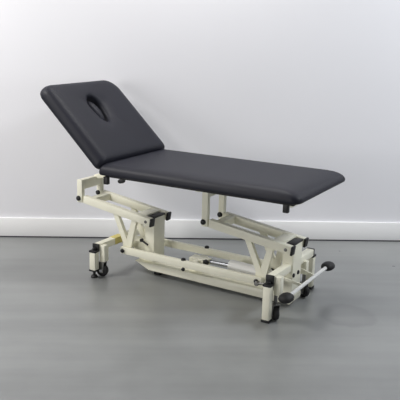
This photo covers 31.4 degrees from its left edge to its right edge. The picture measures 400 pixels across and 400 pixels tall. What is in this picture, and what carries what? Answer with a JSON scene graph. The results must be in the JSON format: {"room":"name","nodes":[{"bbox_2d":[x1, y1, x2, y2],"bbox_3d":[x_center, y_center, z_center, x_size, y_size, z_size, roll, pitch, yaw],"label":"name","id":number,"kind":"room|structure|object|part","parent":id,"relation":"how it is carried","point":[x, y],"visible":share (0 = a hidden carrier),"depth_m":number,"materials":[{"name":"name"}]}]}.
{"room":"examination room","nodes":[
{"label":"examination room","id":0,"kind":"room"},
{"bbox_2d":[0,0,399,221],"bbox_3d":[0.175,-1.398,4.620,13.000,3.400,0.184,1,14,-3],"label":"wall","id":1,"kind":"structure","parent":0,"point":[303,83],"depth_m":4.70,"materials":[{"name":"white paint"}]},
{"bbox_2d":[0,236,399,241],"bbox_3d":[0.134,0.268,4.944,13.000,0.009,0.014,1,14,-3],"label":"trim","id":2,"kind":"structure","parent":1,"relation":"attached to","point":[0,236],"depth_m":4.93,"materials":[{"name":"grey"}]},
{"bbox_2d":[0,217,399,239],"bbox_3d":[0.136,0.202,4.926,13.000,0.128,0.022,1,14,-3],"label":"baseboard","id":3,"kind":"structure","parent":1,"relation":"attached to","point":[9,226],"depth_m":4.91,"materials":[{"name":"white paint"}]},
{"bbox_2d":[0,237,399,399],"bbox_3d":[0.286,1.131,1.804,13.000,0.100,7.500,1,14,-3],"label":"floor","id":4,"kind":"structure","parent":0,"point":[130,332],"depth_m":3.50,"materials":[{"name":"grey paint"}]},
{"bbox_2d":[40,80,344,323],"bbox_3d":[-0.075,-0.067,4.055,1.647,1.087,0.662,10,17,29],"label":"couch","id":5,"kind":"object","parent":4,"relation":"on","point":[100,119],"visible":1,"depth_m":3.98,"materials":[{"name":"black leather"}]},
{"bbox_3d":[-0.726,-0.056,4.346,0.038,0.141,0.027,10,17,29],"label":"post","id":6,"kind":"part","parent":5,"relation":"part of","materials":[{"name":"beige metal"}]},
{"bbox_3d":[-0.615,0.353,4.141,0.040,0.109,0.038,10,17,29],"label":"leg","id":7,"kind":"part","parent":5,"relation":"part of","materials":[{"name":"beige metal"}]},
{"bbox_3d":[-0.630,-0.094,4.503,0.038,0.141,0.027,10,17,29],"label":"post","id":8,"kind":"part","parent":5,"relation":"part of","materials":[{"name":"beige metal"}]},
{"bbox_3d":[-0.447,0.044,4.312,0.496,0.110,0.210,10,17,29],"label":"lifting arm","id":9,"kind":"part","parent":5,"relation":"part of"},
{"bbox_3d":[0.033,0.025,3.900,0.038,0.245,0.027,10,17,29],"label":"post","id":10,"kind":"part","parent":5,"relation":"part of","materials":[{"name":"beige metal"}]},
{"bbox_3d":[0.103,0.360,4.049,0.200,0.028,0.024,10,17,29],"label":"piston rod","id":11,"kind":"part","parent":5,"relation":"part of","materials":[{"name":"silver metal"}]},
{"bbox_3d":[0.129,-0.012,4.057,0.038,0.245,0.027,10,17,29],"label":"post","id":12,"kind":"part","parent":5,"relation":"part of","materials":[{"name":"beige metal"}]},
{"bbox_3d":[0.310,0.176,3.878,0.496,0.110,0.210,10,17,29],"label":"lifting arm","id":13,"kind":"part","parent":5,"relation":"part of"},
{"bbox_3d":[0.340,0.519,3.595,0.040,0.182,0.038,10,17,29],"label":"leg","id":14,"kind":"part","parent":5,"relation":"part of","materials":[{"name":"beige metal"}]},
{"bbox_3d":[0.461,0.420,3.746,0.172,0.040,0.010,10,17,29],"label":"treadle arm","id":15,"kind":"part","parent":5,"relation":"part of"},
{"bbox_3d":[0.581,0.393,3.866,0.093,0.039,0.010,10,17,29],"label":"treadle arm","id":16,"kind":"part","parent":5,"relation":"part of"},
{"bbox_3d":[0.629,0.407,4.066,0.040,0.182,0.038,10,17,29],"label":"leg","id":17,"kind":"part","parent":5,"relation":"part of","materials":[{"name":"beige metal"}]}
]}

